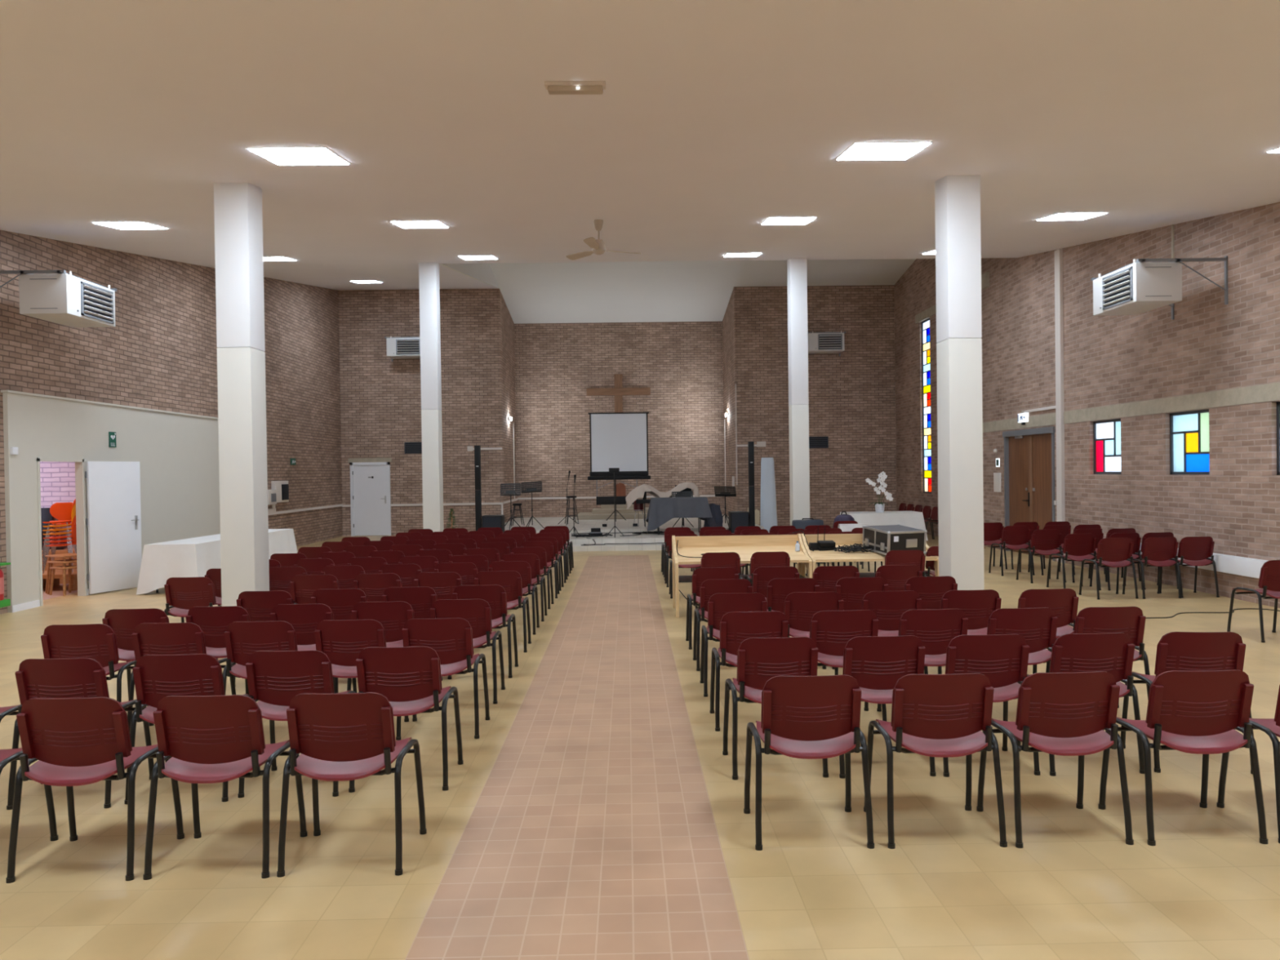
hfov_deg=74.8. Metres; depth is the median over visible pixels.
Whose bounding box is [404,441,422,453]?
air vent
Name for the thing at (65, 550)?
crate
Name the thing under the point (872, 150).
ceiling light
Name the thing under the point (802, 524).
instrument case
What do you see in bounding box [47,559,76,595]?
stool
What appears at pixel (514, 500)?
cable trunking
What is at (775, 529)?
chair
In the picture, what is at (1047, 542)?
chair
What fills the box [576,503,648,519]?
steps
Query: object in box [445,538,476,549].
chair
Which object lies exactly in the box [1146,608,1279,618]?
cable
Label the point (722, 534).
chair
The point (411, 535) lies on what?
chair
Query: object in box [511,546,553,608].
chair
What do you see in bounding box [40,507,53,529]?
leaning board
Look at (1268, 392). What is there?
beam
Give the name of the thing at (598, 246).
ceiling fan
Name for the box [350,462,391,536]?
door
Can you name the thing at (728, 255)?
ceiling light
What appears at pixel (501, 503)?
cable trunking
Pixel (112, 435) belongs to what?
sign
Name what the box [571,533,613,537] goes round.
cable tangle
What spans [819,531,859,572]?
chair
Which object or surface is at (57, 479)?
wall
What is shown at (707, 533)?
chair
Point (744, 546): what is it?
wooden desk
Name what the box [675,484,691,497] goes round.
monitor
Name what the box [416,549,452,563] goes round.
chair
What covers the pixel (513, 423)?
conduit
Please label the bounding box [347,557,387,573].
chair
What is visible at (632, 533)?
cable
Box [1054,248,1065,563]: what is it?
pipe
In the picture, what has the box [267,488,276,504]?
wall box
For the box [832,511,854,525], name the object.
backpack
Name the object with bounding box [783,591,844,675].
chair
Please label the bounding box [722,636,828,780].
chair
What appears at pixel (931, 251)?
ceiling light
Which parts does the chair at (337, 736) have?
leg, post, leg, backrest, seat, post, leg, leg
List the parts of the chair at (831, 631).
seat, backrest, leg, leg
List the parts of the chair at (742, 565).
leg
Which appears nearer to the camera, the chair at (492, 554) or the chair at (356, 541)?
the chair at (492, 554)
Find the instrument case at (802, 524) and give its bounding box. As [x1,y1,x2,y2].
[791,518,823,564]
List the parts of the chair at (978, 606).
leg, backrest, seat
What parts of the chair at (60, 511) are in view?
backrest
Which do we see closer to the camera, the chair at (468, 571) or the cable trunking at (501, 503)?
the chair at (468, 571)
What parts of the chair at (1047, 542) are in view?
leg, leg, seat, backrest, leg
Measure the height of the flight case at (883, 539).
0.342 m
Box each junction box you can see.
[732,475,734,486]
[981,271,989,289]
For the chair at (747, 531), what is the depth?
13.29 m
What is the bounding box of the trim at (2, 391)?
[0,390,217,419]
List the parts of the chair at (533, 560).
backrest, seat, post, leg, leg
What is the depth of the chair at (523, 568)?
9.00 m
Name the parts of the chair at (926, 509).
backrest, leg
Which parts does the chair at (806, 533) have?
backrest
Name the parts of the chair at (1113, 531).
leg, backrest, leg, leg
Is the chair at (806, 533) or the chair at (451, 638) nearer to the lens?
the chair at (451, 638)
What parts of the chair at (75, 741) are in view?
leg, post, leg, backrest, seat, post, leg, leg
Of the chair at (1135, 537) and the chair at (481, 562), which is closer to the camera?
the chair at (481, 562)
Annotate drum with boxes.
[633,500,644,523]
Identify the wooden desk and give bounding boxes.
[671,533,812,617]
[800,533,938,577]
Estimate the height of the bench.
0.260 m
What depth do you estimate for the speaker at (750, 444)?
20.19 m
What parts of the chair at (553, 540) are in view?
backrest, leg, leg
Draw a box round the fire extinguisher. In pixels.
[0,562,10,608]
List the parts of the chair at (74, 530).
leg, seat, backrest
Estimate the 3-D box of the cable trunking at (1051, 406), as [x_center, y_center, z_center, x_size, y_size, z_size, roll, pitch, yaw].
[7.463,-1.278,15.650,0.040,0.130,1.340,-1,1,-1]
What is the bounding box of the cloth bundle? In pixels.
[703,503,723,526]
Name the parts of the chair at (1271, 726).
leg, seat, leg, backrest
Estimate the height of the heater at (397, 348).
0.620 m
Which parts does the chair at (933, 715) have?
leg, leg, post, seat, backrest, leg, post, leg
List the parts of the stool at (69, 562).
leg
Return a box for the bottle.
[795,541,799,551]
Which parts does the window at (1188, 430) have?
pane, pane, pane, pane, pane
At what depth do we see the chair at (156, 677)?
4.50 m
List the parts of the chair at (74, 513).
leg, seat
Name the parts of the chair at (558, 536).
backrest, leg, leg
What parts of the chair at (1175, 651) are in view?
leg, seat, leg, backrest, leg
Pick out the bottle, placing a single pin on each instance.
(797, 546)
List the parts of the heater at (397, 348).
louver frame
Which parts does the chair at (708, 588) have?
leg, leg, post, seat, backrest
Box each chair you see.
[0,704,43,784]
[0,747,58,840]
[5,697,184,883]
[6,657,154,809]
[40,623,154,725]
[42,498,75,550]
[42,503,75,554]
[42,507,75,558]
[42,511,76,561]
[42,515,76,565]
[42,519,76,569]
[42,523,76,573]
[49,502,72,543]
[102,608,168,699]
[124,653,260,804]
[127,622,235,730]
[142,694,307,879]
[164,577,222,659]
[185,605,250,657]
[204,568,222,605]
[222,621,297,694]
[232,590,293,687]
[237,649,355,798]
[268,559,281,567]
[269,553,306,566]
[269,566,307,595]
[270,603,356,693]
[276,692,426,877]
[289,574,339,604]
[293,558,334,574]
[297,546,331,558]
[311,588,367,620]
[314,619,408,721]
[318,551,355,565]
[320,541,352,551]
[320,564,365,589]
[341,537,370,546]
[342,545,377,557]
[346,600,413,690]
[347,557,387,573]
[348,646,463,792]
[353,573,401,601]
[363,540,394,551]
[368,550,404,564]
[378,564,422,586]
[380,536,408,544]
[382,586,442,680]
[389,544,422,556]
[395,532,422,540]
[395,617,489,740]
[398,555,439,572]
[405,539,436,549]
[408,528,433,535]
[413,572,462,599]
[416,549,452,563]
[418,535,447,543]
[430,599,505,703]
[431,531,458,539]
[432,543,466,555]
[434,562,477,585]
[443,528,468,535]
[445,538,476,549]
[447,584,518,679]
[448,555,488,573]
[457,534,486,546]
[463,547,500,566]
[467,530,494,539]
[473,570,531,653]
[476,542,510,559]
[477,527,502,537]
[485,537,516,554]
[488,560,539,635]
[496,533,525,546]
[500,553,546,621]
[502,529,530,541]
[511,526,536,537]
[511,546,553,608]
[520,541,559,598]
[527,537,564,591]
[533,533,568,582]
[539,528,571,576]
[541,525,573,570]
[661,527,694,574]
[663,530,697,580]
[664,533,699,587]
[669,560,701,598]
[685,567,738,649]
[693,578,752,671]
[695,551,742,617]
[699,526,725,536]
[699,592,767,697]
[703,529,731,536]
[709,533,742,574]
[709,611,787,731]
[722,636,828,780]
[734,525,760,535]
[740,528,768,535]
[740,563,752,586]
[742,533,776,574]
[743,675,874,850]
[744,551,790,583]
[752,566,799,600]
[766,577,826,669]
[768,525,795,567]
[777,528,804,534]
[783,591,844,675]
[787,532,819,566]
[804,524,834,565]
[806,528,845,573]
[809,609,886,721]
[812,565,859,591]
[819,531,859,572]
[831,561,870,571]
[831,577,888,669]
[832,520,862,564]
[839,635,936,778]
[843,527,882,572]
[861,590,928,674]
[863,672,1007,848]
[875,564,922,591]
[876,608,968,711]
[884,550,926,576]
[898,502,906,511]
[904,576,957,609]
[906,503,914,511]
[914,504,922,511]
[922,505,933,538]
[923,589,1001,674]
[924,506,937,539]
[924,546,938,576]
[942,634,1040,777]
[976,671,1133,848]
[983,522,1007,568]
[986,607,1057,673]
[988,525,1035,576]
[999,521,1041,568]
[1016,528,1066,583]
[1016,632,1144,776]
[1017,588,1079,684]
[1027,524,1071,575]
[1031,521,1075,568]
[1045,606,1150,708]
[1046,533,1101,590]
[1056,528,1106,582]
[1058,524,1104,574]
[1078,537,1138,599]
[1088,528,1141,582]
[1089,532,1146,591]
[1097,669,1268,845]
[1120,631,1253,773]
[1122,532,1177,590]
[1122,537,1183,599]
[1156,536,1219,598]
[1216,684,1279,843]
[1226,560,1279,642]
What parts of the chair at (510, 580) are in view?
backrest, seat, post, leg, leg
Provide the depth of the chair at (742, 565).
11.46 m
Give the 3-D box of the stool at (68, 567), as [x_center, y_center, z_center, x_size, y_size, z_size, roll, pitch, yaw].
[-8.646,1.517,12.639,0.372,0.422,0.312,-1,1,25]
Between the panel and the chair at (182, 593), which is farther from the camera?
the panel
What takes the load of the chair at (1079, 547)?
on the floor
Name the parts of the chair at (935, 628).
leg, backrest, seat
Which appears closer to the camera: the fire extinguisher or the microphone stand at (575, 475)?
the fire extinguisher
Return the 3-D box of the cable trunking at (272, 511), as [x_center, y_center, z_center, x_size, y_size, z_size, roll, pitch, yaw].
[-8.438,0.639,21.167,0.028,0.270,5.365,-1,1,-1]
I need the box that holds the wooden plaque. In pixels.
[616,483,626,496]
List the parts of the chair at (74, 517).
leg, seat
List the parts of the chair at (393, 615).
leg, backrest, seat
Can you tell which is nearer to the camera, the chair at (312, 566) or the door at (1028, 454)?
the chair at (312, 566)
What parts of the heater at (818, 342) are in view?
louver frame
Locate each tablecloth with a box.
[136,528,297,595]
[645,497,712,531]
[840,511,928,541]
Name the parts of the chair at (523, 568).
backrest, seat, post, leg, leg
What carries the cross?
attached to the wall at (681, 362)
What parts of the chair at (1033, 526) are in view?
leg, backrest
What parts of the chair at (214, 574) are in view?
seat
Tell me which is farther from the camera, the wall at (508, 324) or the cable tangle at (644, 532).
the wall at (508, 324)
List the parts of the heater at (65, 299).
louver frame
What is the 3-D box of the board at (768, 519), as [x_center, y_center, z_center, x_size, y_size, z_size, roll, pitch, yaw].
[3.401,0.432,22.159,0.463,2.050,0.144,-1,1,-1]
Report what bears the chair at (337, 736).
on the floor
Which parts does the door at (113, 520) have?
frame, handle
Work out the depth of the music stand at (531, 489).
21.34 m
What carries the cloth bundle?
on the stage
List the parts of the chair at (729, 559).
backrest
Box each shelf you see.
[678,573,805,582]
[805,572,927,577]
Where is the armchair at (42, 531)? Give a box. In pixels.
[41,529,66,550]
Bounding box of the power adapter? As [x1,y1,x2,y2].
[808,542,817,550]
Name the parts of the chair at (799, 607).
post, seat, backrest, leg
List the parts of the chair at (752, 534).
backrest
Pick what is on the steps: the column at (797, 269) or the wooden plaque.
the wooden plaque
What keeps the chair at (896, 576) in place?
on the floor
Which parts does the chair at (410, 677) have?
leg, backrest, seat, post, leg, leg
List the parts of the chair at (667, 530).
leg, leg, backrest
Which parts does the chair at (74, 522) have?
leg, seat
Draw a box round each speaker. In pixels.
[474,445,481,530]
[747,441,755,526]
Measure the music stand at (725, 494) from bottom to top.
1.025 m
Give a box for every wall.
[0,230,342,613]
[40,461,75,547]
[337,284,896,536]
[501,293,517,522]
[514,321,724,517]
[722,293,735,515]
[893,201,1279,608]
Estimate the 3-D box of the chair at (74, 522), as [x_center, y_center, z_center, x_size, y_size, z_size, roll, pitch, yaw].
[-9.200,1.005,13.386,0.489,0.802,0.420,-1,1,-18]
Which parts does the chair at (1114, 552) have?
leg, leg, post, seat, backrest, leg, post, leg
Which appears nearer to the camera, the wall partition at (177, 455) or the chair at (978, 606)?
the chair at (978, 606)
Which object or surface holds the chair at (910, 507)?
on the floor
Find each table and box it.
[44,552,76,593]
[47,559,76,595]
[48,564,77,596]
[657,517,701,534]
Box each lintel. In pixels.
[348,457,391,462]
[915,304,936,324]
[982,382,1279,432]
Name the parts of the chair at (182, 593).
post, backrest, seat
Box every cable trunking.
[267,504,342,515]
[391,502,502,506]
[503,497,517,503]
[517,494,715,499]
[1021,405,1055,413]
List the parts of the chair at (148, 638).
leg, backrest, leg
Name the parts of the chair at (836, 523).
backrest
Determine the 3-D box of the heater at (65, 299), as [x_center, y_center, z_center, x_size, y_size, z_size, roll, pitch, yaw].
[-7.810,-2.350,11.062,1.216,0.620,1.100,-1,1,-1]
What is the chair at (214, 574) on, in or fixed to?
on the floor
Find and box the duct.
[1102,537,1267,578]
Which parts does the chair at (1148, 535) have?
leg, backrest, leg, leg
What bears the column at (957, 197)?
on the floor
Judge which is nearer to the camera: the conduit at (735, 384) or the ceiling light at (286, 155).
the ceiling light at (286, 155)
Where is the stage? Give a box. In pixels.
[504,514,768,551]
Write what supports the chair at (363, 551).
on the floor
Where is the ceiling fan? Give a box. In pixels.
[565,219,640,260]
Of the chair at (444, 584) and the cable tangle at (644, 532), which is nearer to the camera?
the chair at (444, 584)
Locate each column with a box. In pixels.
[213,182,269,658]
[418,262,444,532]
[786,257,809,525]
[934,175,984,590]
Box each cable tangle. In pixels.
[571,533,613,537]
[634,530,664,533]
[833,542,874,552]
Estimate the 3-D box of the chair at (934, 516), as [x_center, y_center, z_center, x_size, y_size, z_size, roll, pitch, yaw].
[6.846,1.038,19.862,0.464,0.791,0.546,-1,1,-2]
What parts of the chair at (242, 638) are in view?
post, leg, seat, leg, backrest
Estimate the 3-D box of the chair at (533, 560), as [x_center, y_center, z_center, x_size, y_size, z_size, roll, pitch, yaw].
[-1.401,1.257,9.982,0.546,0.791,0.464,-1,1,-1]
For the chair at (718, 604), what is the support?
on the floor
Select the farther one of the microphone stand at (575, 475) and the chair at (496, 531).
the microphone stand at (575, 475)
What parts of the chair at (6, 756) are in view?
leg, seat, leg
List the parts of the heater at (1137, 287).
louver frame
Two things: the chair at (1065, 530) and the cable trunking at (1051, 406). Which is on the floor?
the chair at (1065, 530)
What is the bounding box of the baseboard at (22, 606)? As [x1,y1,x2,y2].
[12,589,94,612]
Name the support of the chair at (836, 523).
on the floor
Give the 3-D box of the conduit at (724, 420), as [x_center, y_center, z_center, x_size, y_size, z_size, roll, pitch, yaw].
[2.706,-0.715,26.652,0.025,2.430,0.030,-1,1,-1]
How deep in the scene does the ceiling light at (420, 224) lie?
10.81 m
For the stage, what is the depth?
20.82 m
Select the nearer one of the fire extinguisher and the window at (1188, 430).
the fire extinguisher
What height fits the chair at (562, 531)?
0.791 m
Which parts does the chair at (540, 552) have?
backrest, seat, post, leg, leg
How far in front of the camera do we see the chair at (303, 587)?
8.03 m
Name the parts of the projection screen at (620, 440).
rail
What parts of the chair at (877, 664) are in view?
leg, seat, backrest, leg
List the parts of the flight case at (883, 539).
panel, handle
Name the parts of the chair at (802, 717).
leg, leg, post, seat, backrest, leg, post, leg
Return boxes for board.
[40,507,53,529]
[588,528,602,536]
[755,509,759,524]
[760,457,777,532]
[993,472,1001,492]
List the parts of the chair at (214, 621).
seat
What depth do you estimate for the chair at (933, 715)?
3.85 m
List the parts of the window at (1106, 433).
pane, pane, pane, pane, pane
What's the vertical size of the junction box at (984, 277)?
0.310 m
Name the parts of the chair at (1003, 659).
leg, backrest, leg, seat, leg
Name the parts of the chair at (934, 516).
leg, backrest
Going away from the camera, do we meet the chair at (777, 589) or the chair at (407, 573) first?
the chair at (777, 589)
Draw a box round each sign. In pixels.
[108,431,116,447]
[290,457,295,465]
[995,457,999,466]
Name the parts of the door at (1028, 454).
handle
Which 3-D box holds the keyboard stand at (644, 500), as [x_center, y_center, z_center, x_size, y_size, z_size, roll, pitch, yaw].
[0.620,0.673,21.770,1.440,1.067,0.424,-1,1,-1]
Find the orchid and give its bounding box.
[865,471,893,512]
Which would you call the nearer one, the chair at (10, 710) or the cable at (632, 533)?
the chair at (10, 710)
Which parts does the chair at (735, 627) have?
leg, leg, post, seat, backrest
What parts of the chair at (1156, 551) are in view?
leg, leg, post, seat, backrest, leg, post, leg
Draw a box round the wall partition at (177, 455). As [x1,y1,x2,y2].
[2,392,220,612]
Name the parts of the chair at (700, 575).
leg, leg, post, seat, backrest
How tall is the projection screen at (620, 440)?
3.149 m
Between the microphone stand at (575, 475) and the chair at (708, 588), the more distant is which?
the microphone stand at (575, 475)
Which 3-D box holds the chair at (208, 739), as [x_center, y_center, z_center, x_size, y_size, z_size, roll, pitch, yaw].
[-1.883,1.327,3.844,0.546,0.791,0.464,-1,1,0]
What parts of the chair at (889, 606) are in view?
seat, backrest, leg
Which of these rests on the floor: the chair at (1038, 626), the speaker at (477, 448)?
the chair at (1038, 626)
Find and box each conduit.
[512,422,515,498]
[724,419,725,488]
[735,383,737,484]
[1171,224,1174,257]
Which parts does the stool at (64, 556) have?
leg, leg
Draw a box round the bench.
[42,568,77,591]
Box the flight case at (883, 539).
[862,524,927,555]
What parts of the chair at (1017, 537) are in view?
leg, leg, seat, backrest, leg, leg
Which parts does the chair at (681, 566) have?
leg, leg, seat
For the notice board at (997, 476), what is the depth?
17.45 m
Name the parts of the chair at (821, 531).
backrest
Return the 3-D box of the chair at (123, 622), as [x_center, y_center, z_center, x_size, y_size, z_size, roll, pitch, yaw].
[-3.676,1.327,6.288,0.546,0.791,0.464,-1,1,-2]
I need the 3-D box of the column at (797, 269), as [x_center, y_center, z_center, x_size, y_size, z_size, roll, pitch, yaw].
[3.077,-1.387,16.254,0.325,5.818,0.325,-1,1,-1]
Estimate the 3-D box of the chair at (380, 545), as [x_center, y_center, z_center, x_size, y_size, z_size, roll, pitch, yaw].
[-3.764,1.266,12.257,0.546,0.791,0.464,-1,1,-1]
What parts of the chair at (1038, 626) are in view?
backrest, leg, seat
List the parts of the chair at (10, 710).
leg, seat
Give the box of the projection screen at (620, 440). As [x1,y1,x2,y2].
[587,412,650,521]
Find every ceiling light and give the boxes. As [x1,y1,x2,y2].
[91,222,168,229]
[245,146,351,164]
[263,257,296,261]
[350,280,381,283]
[390,220,448,228]
[457,255,497,259]
[723,253,761,257]
[760,217,817,224]
[835,142,932,159]
[922,249,935,253]
[1035,212,1108,220]
[1265,147,1279,152]
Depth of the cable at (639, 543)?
18.73 m
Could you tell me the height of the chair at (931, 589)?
0.791 m
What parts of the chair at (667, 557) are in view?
leg, leg, backrest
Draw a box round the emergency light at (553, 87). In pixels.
[544,80,605,94]
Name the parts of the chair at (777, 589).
backrest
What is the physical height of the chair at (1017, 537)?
0.791 m
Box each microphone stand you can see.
[558,471,578,524]
[568,474,579,537]
[605,467,624,537]
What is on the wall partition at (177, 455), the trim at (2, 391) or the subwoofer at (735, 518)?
the trim at (2, 391)
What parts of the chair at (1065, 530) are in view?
leg, leg, backrest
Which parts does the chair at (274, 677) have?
leg, leg, backrest, seat, leg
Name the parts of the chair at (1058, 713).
leg, leg, post, seat, backrest, leg, post, leg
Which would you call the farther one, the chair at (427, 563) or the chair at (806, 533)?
the chair at (806, 533)
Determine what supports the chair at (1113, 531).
on the floor
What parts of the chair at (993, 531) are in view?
seat, leg, backrest, leg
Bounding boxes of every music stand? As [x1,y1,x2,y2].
[500,483,520,529]
[520,480,544,528]
[671,490,693,527]
[714,486,736,524]
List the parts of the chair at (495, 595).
backrest, seat, post, leg, leg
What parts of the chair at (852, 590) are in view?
backrest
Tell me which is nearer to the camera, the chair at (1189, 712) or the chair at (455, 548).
the chair at (1189, 712)
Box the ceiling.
[0,0,1279,323]
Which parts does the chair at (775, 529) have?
backrest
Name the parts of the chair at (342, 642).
leg, seat, backrest, leg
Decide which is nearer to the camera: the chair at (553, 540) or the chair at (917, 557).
the chair at (917, 557)
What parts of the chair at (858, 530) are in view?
backrest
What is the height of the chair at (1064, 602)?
0.791 m
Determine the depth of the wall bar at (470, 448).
23.90 m
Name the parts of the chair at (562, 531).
backrest, leg, leg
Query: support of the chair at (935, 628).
on the floor
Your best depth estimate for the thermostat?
11.01 m
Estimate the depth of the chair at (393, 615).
6.26 m
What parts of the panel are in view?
glazed door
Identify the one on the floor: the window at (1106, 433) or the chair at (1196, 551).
the chair at (1196, 551)
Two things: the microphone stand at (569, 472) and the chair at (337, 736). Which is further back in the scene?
the microphone stand at (569, 472)
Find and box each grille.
[483,516,500,527]
[732,513,747,532]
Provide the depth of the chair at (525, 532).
13.91 m
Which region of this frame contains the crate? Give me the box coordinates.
[41,547,77,583]
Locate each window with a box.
[921,318,931,493]
[1093,418,1120,474]
[1169,408,1209,475]
[1276,401,1279,475]
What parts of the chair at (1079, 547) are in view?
leg, leg, post, seat, backrest, leg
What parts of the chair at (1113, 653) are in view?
leg, leg, seat, backrest, post, leg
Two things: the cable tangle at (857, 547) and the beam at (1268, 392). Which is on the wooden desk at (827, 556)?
the cable tangle at (857, 547)
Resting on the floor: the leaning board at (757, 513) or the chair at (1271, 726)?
the chair at (1271, 726)
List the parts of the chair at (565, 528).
backrest, leg, leg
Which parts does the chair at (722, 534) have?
backrest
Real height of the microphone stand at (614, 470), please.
1.594 m
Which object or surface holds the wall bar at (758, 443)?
attached to the wall at (851, 394)
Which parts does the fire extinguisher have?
plate, plate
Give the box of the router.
[817,526,835,551]
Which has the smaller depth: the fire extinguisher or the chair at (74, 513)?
the fire extinguisher
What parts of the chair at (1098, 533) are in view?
leg, leg, backrest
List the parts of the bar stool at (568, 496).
seat, leg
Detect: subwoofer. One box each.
[481,515,505,533]
[728,511,749,533]
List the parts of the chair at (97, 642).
backrest, post, seat, leg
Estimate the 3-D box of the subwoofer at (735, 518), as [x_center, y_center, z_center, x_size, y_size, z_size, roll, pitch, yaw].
[2.396,1.020,20.342,0.440,0.500,0.494,-1,1,-1]
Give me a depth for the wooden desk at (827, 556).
10.21 m
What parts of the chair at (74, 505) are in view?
leg, seat, backrest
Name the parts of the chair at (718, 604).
leg, leg, post, seat, backrest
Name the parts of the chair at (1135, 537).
leg, leg, backrest, seat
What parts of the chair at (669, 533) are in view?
leg, leg, backrest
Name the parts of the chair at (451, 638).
leg, leg, backrest, seat, post, leg, leg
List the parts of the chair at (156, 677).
leg, post, backrest, seat, leg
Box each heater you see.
[0,270,117,327]
[384,336,420,361]
[807,330,845,355]
[1090,255,1228,319]
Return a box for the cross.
[586,373,650,412]
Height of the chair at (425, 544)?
0.791 m
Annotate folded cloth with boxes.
[837,523,869,531]
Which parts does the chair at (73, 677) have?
leg, post, backrest, leg, leg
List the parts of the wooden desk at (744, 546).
panel, rail, panel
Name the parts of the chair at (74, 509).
leg, seat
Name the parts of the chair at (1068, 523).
leg, backrest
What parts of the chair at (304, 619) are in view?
backrest, seat, leg, leg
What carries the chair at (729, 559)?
on the floor
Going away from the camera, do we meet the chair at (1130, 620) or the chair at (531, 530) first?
the chair at (1130, 620)
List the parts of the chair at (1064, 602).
backrest, seat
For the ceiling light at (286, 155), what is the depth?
6.82 m
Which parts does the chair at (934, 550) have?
post, seat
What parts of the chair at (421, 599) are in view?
backrest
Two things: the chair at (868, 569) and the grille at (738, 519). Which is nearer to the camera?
the chair at (868, 569)
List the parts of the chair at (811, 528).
backrest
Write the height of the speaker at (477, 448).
2.190 m
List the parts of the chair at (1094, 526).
backrest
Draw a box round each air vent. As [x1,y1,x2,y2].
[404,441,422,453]
[808,436,828,448]
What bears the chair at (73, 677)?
on the floor
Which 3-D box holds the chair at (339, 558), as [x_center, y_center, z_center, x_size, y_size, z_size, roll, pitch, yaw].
[-3.747,1.284,10.557,0.546,0.791,0.464,-1,1,-1]
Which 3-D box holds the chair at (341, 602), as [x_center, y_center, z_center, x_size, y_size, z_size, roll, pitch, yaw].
[-2.517,1.301,7.195,0.546,0.791,0.464,-1,1,-1]
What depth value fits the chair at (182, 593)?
7.98 m
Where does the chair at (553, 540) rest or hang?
on the floor
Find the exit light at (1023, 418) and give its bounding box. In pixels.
[1017,412,1028,425]
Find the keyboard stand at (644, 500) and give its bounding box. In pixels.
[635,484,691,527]
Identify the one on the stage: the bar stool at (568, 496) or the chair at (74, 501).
the bar stool at (568, 496)
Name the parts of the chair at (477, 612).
backrest, seat, post, leg, leg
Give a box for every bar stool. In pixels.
[511,502,524,525]
[564,495,578,524]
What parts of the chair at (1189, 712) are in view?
leg, leg, post, seat, backrest, leg, post, leg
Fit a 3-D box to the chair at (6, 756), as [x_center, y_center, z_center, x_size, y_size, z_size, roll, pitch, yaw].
[-3.072,1.344,3.827,0.546,0.791,0.464,-1,1,-3]
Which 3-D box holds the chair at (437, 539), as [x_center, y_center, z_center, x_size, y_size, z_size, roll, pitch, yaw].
[-3.205,1.249,13.175,0.546,0.791,0.464,-1,1,-1]
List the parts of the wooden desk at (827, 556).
panel, rail, panel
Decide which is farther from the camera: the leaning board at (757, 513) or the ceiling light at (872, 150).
the leaning board at (757, 513)
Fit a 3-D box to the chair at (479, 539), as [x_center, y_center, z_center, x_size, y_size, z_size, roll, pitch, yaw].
[-2.614,1.240,13.234,0.546,0.791,0.464,-1,1,-1]
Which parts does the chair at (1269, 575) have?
leg, seat, leg, post, backrest, leg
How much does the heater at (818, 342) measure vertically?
0.620 m
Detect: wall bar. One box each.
[467,445,502,451]
[736,441,765,446]
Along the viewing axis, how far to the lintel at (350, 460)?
23.87 m
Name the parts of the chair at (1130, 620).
leg, backrest, seat, post, leg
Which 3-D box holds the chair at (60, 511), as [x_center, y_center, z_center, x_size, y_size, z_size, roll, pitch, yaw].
[-9.687,0.775,14.183,0.420,0.802,0.489,-1,1,-22]
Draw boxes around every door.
[36,457,142,606]
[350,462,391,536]
[1002,426,1055,560]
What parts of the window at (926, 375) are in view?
pane, pane, pane, pane, pane, pane, pane, pane, pane, pane, pane, pane, pane, pane, pane, pane, pane, pane, pane, pane, pane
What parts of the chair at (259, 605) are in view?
backrest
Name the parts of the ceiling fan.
blade, blade, motor, blade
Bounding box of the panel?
[271,480,288,502]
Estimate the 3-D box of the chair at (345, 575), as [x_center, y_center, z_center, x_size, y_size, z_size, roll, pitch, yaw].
[-3.128,1.291,9.016,0.546,0.791,0.464,-1,1,-1]
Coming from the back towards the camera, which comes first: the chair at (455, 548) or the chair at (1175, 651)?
the chair at (455, 548)
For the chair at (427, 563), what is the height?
0.791 m
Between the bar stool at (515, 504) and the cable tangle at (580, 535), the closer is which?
the cable tangle at (580, 535)
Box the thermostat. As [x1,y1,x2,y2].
[10,447,17,454]
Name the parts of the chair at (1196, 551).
leg, leg, post, seat, leg, backrest, post, leg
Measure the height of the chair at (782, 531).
0.791 m
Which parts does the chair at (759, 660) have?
leg, leg, post, seat, backrest, leg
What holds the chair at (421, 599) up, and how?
on the floor
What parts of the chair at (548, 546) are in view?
backrest, seat, leg, leg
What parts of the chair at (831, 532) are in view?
backrest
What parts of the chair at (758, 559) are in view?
backrest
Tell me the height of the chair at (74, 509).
0.802 m
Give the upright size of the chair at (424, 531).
0.791 m
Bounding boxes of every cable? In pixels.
[571,532,635,533]
[583,542,664,545]
[619,533,664,536]
[676,540,704,557]
[791,530,813,551]
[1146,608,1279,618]
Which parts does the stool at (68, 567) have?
leg, leg, leg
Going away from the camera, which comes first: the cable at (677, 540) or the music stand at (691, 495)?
the cable at (677, 540)
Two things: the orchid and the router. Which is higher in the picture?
the orchid
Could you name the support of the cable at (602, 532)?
on the stage
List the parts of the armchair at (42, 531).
arm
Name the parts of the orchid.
pot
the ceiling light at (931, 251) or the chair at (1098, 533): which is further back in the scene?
the ceiling light at (931, 251)
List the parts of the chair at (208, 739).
leg, post, leg, backrest, seat, post, leg, leg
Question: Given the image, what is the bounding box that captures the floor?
[0,533,1279,959]
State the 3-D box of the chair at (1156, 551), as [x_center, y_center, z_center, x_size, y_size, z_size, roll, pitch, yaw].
[6.733,1.131,11.031,0.546,0.791,0.464,-1,1,-4]
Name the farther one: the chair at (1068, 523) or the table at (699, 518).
the table at (699, 518)
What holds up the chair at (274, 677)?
on the floor
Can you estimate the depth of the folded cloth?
13.98 m
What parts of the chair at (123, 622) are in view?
seat, leg, backrest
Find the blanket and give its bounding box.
[625,482,699,509]
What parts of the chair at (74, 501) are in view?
leg, seat, leg, backrest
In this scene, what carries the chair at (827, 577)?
on the floor
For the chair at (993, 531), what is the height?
0.791 m

